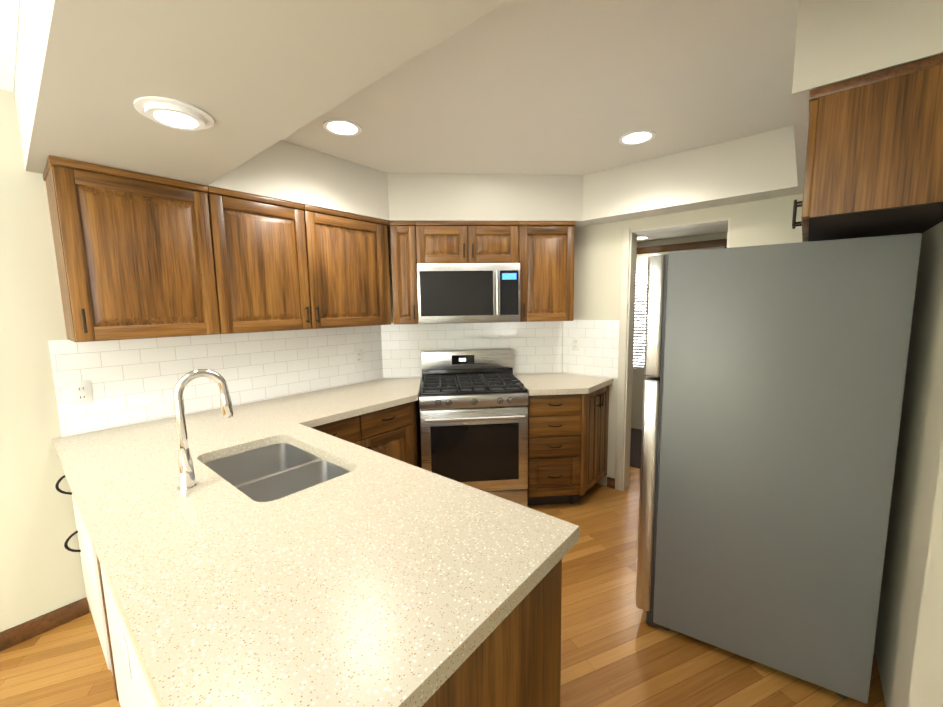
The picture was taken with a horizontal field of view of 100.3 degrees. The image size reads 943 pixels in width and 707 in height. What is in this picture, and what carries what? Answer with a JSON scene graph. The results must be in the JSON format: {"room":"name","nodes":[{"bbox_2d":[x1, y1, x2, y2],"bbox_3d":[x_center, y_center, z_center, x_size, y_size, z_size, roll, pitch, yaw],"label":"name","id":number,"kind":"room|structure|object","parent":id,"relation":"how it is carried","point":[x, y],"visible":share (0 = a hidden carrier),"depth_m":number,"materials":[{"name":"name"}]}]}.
{"room":"kitchen","nodes":[
{"label":"kitchen","id":0,"kind":"room"},
{"bbox_2d":[0,89,90,631],"bbox_3d":[-2.619,0.183,1.127,0.120,2.440,5.689,5,9,40],"label":"wall","id":1,"kind":"structure","parent":0,"point":[41,572],"depth_m":1.78,"materials":[{"name":"beige paint"}]},
{"bbox_2d":[0,597,89,651],"bbox_3d":[-3.147,1.450,0.518,0.013,0.084,3.827,5,9,40],"label":"baseboard","id":2,"kind":"structure","parent":1,"relation":"attached to","point":[24,631],"depth_m":1.85,"materials":[{"name":"brown wood"}]},
{"bbox_2d":[43,155,226,341],"bbox_3d":[-1.614,-0.452,1.914,0.329,0.742,0.540,5,9,40],"label":"upper cabinet","id":3,"kind":"object","parent":1,"relation":"attached to","point":[141,255],"depth_m":1.77,"materials":[{"name":"brown wood"}]},
{"bbox_2d":[48,325,382,436],"bbox_3d":[-1.342,0.074,2.544,0.007,0.458,1.866,5,9,40],"label":"tile backsplash","id":4,"kind":"structure","parent":1,"relation":"attached to","point":[134,381],"depth_m":2.27,"materials":[{"name":"white tile"}]},
{"bbox_2d":[69,380,92,405],"bbox_3d":[-1.880,0.190,1.899,0.007,0.116,0.072,5,9,40],"label":"electrical outlet","id":5,"kind":"object","parent":4,"relation":"attached to","point":[81,392],"visible":1,"depth_m":1.90,"materials":[{"name":"white plastic"}]},
{"bbox_2d":[354,349,362,364],"bbox_3d":[-0.880,0.028,3.079,0.007,0.116,0.072,5,9,40],"label":"electrical outlet","id":6,"kind":"object","parent":4,"relation":"attached to","point":[358,356],"visible":1,"depth_m":3.08,"materials":[{"name":"white plastic"}]},
{"bbox_2d":[211,187,314,333],"bbox_3d":[-1.280,-0.505,2.309,0.329,0.742,0.501,5,9,40],"label":"upper cabinet","id":7,"kind":"object","parent":1,"relation":"attached to","point":[265,242],"depth_m":2.20,"materials":[{"name":"brown wood"}]},
{"bbox_2d":[14,0,504,185],"bbox_3d":[-0.685,-0.901,1.029,2.828,0.324,0.597,5,9,40],"label":"soffit","id":8,"kind":"structure","parent":0,"point":[252,78],"depth_m":1.03,"materials":[{"name":"grey paint"}]},
{"bbox_2d":[133,96,213,130],"bbox_3d":[-0.935,-0.749,1.246,0.204,0.020,0.204,5,9,40],"label":"recessed light","id":9,"kind":"object","parent":8,"relation":"attached to","point":[174,113],"visible":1,"depth_m":1.21,"materials":[{"name":"white plastic"}]},
{"bbox_2d":[0,0,798,174],"bbox_3d":[-0.733,-1.123,1.207,5.740,0.086,8.740,5,9,40],"label":"ceiling","id":10,"kind":"structure","parent":0,"point":[549,87],"depth_m":1.74,"materials":[{"name":"grey paint"}]},
{"bbox_2d":[207,140,388,220],"bbox_3d":[-1.083,-1.068,2.480,0.339,0.324,1.126,5,9,40],"label":"ceiling soffit","id":11,"kind":"structure","parent":10,"relation":"attached to","point":[284,171],"depth_m":2.36,"materials":[{"name":"grey paint"}]},
{"bbox_2d":[323,119,361,135],"bbox_3d":[-0.677,-1.186,2.070,0.194,0.006,0.194,5,9,40],"label":"recessed light","id":12,"kind":"object","parent":10,"relation":"in","point":[342,127],"visible":1,"depth_m":2.06,"materials":[{"name":"white plastic"}]},
{"bbox_2d":[619,130,655,144],"bbox_3d":[0.946,-1.235,2.253,0.194,0.006,0.194,5,9,40],"label":"recessed light","id":13,"kind":"object","parent":10,"relation":"in","point":[636,137],"visible":1,"depth_m":2.25,"materials":[{"name":"white plastic"}]},
{"bbox_2d":[575,125,803,227],"bbox_3d":[1.421,-1.118,2.561,1.894,0.324,0.217,5,9,40],"label":"soffit","id":14,"kind":"structure","parent":10,"relation":"attached to","point":[757,167],"depth_m":2.45,"materials":[{"name":"grey paint"}]},
{"bbox_2d":[792,0,942,185],"bbox_3d":[1.520,-0.996,1.521,0.394,0.324,1.258,5,9,40],"label":"soffit","id":15,"kind":"structure","parent":10,"relation":"attached to","point":[837,41],"depth_m":1.10,"materials":[{"name":"grey paint"}]},
{"bbox_2d":[0,428,885,706],"bbox_3d":[-0.692,1.366,1.504,5.740,0.060,8.740,5,9,40],"label":"floor","id":16,"kind":"structure","parent":0,"point":[617,650],"depth_m":1.68,"materials":[{"name":"brown wood"}]},
{"bbox_2d":[63,475,98,636],"bbox_3d":[-1.431,0.850,2.005,0.660,0.868,0.769,5,9,40],"label":"base cabinet","id":17,"kind":"object","parent":16,"relation":"on","point":[78,519],"depth_m":1.78,"materials":[{"name":"white wood"}]},
{"bbox_2d":[83,522,561,706],"bbox_3d":[-0.588,0.920,1.303,1.540,0.868,0.773,5,9,40],"label":"base cabinet","id":18,"kind":"object","parent":16,"relation":"on","point":[513,659],"depth_m":0.98,"materials":[{"name":"brown wood"}]},
{"bbox_2d":[311,398,418,466],"bbox_3d":[-0.910,0.767,2.625,0.654,0.868,0.860,5,9,40],"label":"base cabinet","id":19,"kind":"object","parent":16,"relation":"on","point":[393,432],"depth_m":2.53,"materials":[{"name":"brown wood"}]},
{"bbox_2d":[53,369,592,706],"bbox_3d":[-0.838,0.357,1.435,2.234,0.634,0.833,5,9,40],"label":"countertop","id":20,"kind":"structure","parent":19,"relation":"on","point":[277,552],"depth_m":0.96,"materials":[{"name":"stone"}]},
{"bbox_2d":[419,409,421,467],"bbox_3d":[-0.498,0.703,3.112,0.652,0.868,0.475,5,9,40],"label":"base cabinet","id":21,"kind":"object","parent":16,"relation":"on","point":[420,464],"depth_m":3.22,"materials":[{"name":"brown wood"}]},
{"bbox_2d":[419,349,527,506],"bbox_3d":[0.001,0.573,3.008,0.752,1.134,0.692,-2,7,-5],"label":"range","id":22,"kind":"object","parent":16,"relation":"on","point":[473,407],"visible":0.92,"depth_m":2.74,"materials":[{"name":"silver metal"}]},
{"bbox_2d":[527,393,590,504],"bbox_3d":[0.457,0.702,2.986,0.734,0.868,0.314,5,9,40],"label":"base cabinet","id":23,"kind":"object","parent":16,"relation":"on","point":[559,426],"depth_m":2.84,"materials":[{"name":"brown wood"}]},
{"bbox_2d":[587,385,608,490],"bbox_3d":[0.683,0.667,3.253,0.734,0.868,0.473,5,9,40],"label":"base cabinet","id":24,"kind":"object","parent":16,"relation":"on","point":[600,397],"depth_m":3.05,"materials":[{"name":"brown wood"}]},
{"bbox_2d":[593,376,612,391],"bbox_3d":[0.589,0.230,3.078,0.760,0.039,0.773,5,9,40],"label":"countertop","id":25,"kind":"structure","parent":24,"relation":"on","point":[598,382],"depth_m":3.01,"materials":[{"name":"stone"}]},
{"bbox_2d":[630,428,641,468],"bbox_3d":[1.670,0.968,4.212,0.900,0.012,1.130,5,9,40],"label":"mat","id":26,"kind":"object","parent":16,"relation":"on","point":[635,448],"depth_m":4.06,"materials":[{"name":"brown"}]},
{"bbox_2d":[636,233,921,703],"bbox_3d":[1.288,0.399,1.911,0.858,1.700,0.840,3,8,32],"label":"refrigerator","id":27,"kind":"object","parent":16,"relation":"on","point":[774,385],"visible":1,"depth_m":1.49,"materials":[{"name":"grey paint"}]},
{"bbox_2d":[381,230,562,364],"bbox_3d":[0.011,-0.130,3.397,1.203,2.440,1.203,5,9,40],"label":"wall","id":28,"kind":"structure","parent":0,"point":[390,276],"depth_m":3.21,"materials":[{"name":"beige paint"}]},
{"bbox_2d":[307,205,394,328],"bbox_3d":[-0.916,-0.562,2.738,0.329,0.742,0.629,5,9,40],"label":"upper cabinet","id":29,"kind":"object","parent":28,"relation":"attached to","point":[350,260],"depth_m":2.61,"materials":[{"name":"brown wood"}]},
{"bbox_2d":[391,221,418,323],"bbox_3d":[-0.507,-0.605,3.045,0.358,0.742,0.358,5,9,40],"label":"upper cabinet","id":30,"kind":"object","parent":28,"relation":"attached to","point":[404,269],"depth_m":2.88,"materials":[{"name":"brown wood"}]},
{"bbox_2d":[415,221,518,264],"bbox_3d":[-0.041,-0.835,3.059,0.766,0.304,0.765,5,9,40],"label":"upper cabinet","id":31,"kind":"object","parent":28,"relation":"attached to","point":[435,241],"depth_m":2.89,"materials":[{"name":"brown wood"}]},
{"bbox_2d":[417,263,519,323],"bbox_3d":[-0.029,-0.458,3.042,0.752,0.434,0.444,-2,7,-5],"label":"microwave","id":32,"kind":"object","parent":31,"relation":"attached to","point":[468,292],"visible":1,"depth_m":2.86,"materials":[{"name":"silver metal"}]},
{"bbox_2d":[381,321,562,377],"bbox_3d":[0.020,-0.041,3.318,1.524,0.458,0.007,-2,7,-5],"label":"tile backsplash","id":33,"kind":"structure","parent":28,"relation":"attached to","point":[536,347],"depth_m":3.30,"materials":[{"name":"white tile"}]},
{"bbox_2d":[519,221,575,321],"bbox_3d":[0.569,-0.617,2.979,0.310,0.738,0.310,5,9,40],"label":"upper cabinet","id":34,"kind":"object","parent":28,"relation":"attached to","point":[546,248],"depth_m":2.97,"materials":[{"name":"brown wood"}]},
{"bbox_2d":[387,173,582,229],"bbox_3d":[-0.017,-1.149,3.016,1.661,0.324,0.340,-2,7,-5],"label":"soffit","id":35,"kind":"structure","parent":0,"point":[456,197],"depth_m":2.86,"materials":[{"name":"grey paint"}]},
{"bbox_2d":[562,194,802,485],"bbox_3d":[1.592,-0.082,2.777,2.017,2.440,0.120,5,9,40],"label":"wall","id":36,"kind":"structure","parent":0,"point":[597,266],"depth_m":3.03,"materials":[{"name":"beige paint"}]},
{"bbox_2d":[563,320,619,378],"bbox_3d":[0.968,-0.045,3.226,0.475,0.458,0.007,5,9,40],"label":"tile backsplash","id":37,"kind":"structure","parent":36,"relation":"attached to","point":[597,354],"depth_m":3.21,"materials":[{"name":"white tile"}]},
{"bbox_2d":[572,337,579,350],"bbox_3d":[0.872,-0.082,3.293,0.072,0.116,0.007,5,9,40],"label":"electrical outlet","id":38,"kind":"object","parent":37,"relation":"attached to","point":[575,343],"visible":1,"depth_m":3.29,"materials":[{"name":"white plastic"}]},
{"bbox_2d":[615,218,730,490],"bbox_3d":[1.455,0.099,2.912,0.688,2.053,0.139,5,9,40],"label":"door frame","id":39,"kind":"structure","parent":36,"relation":"attached to","point":[626,332],"depth_m":3.05,"materials":[{"name":"beige paint"}]},
{"bbox_2d":[637,232,727,247],"bbox_3d":[2.316,-0.289,4.413,2.570,2.440,0.120,5,9,40],"label":"wall","id":40,"kind":"structure","parent":0,"point":[704,237],"depth_m":4.23,"materials":[{"name":"beige paint"}]},
{"bbox_2d":[631,239,726,429],"bbox_3d":[2.127,-0.138,4.476,1.300,2.129,0.055,5,9,40],"label":"window","id":41,"kind":"structure","parent":40,"relation":"in","point":[643,254],"depth_m":4.55,"materials":[{"name":"beige paint"}]},
{"bbox_2d":[637,223,727,241],"bbox_3d":[1.742,-1.294,3.627,2.330,0.239,1.606,5,9,40],"label":"ceiling","id":42,"kind":"structure","parent":0,"point":[710,229],"depth_m":3.98,"materials":[{"name":"grey paint"}]},
{"bbox_2d":[637,236,648,239],"bbox_3d":[1.812,-1.244,4.239,0.184,0.006,0.184,5,9,40],"label":"recessed light","id":43,"kind":"object","parent":42,"relation":"in","point":[641,237],"visible":0.56,"depth_m":4.21,"materials":[{"name":"white plastic"}]},
{"bbox_2d":[874,221,942,706],"bbox_3d":[1.581,0.094,1.300,0.120,2.440,2.172,5,9,40],"label":"wall","id":44,"kind":"structure","parent":0,"point":[915,479],"depth_m":1.35,"materials":[{"name":"beige paint"}]},
{"bbox_2d":[795,53,942,241],"bbox_3d":[1.434,-0.630,1.420,0.349,0.371,0.910,5,9,40],"label":"upper cabinet","id":45,"kind":"object","parent":44,"relation":"attached to","point":[874,164],"depth_m":1.10,"materials":[{"name":"brown wood"}]},
{"bbox_2d":[908,438,942,706],"bbox_3d":[-0.653,0.431,-1.222,0.270,2.440,4.600,5,9,40],"label":"wall","id":46,"kind":"structure","parent":0,"point":[926,687],"depth_m":0.59,"materials":[{"name":"beige paint"}]}
]}

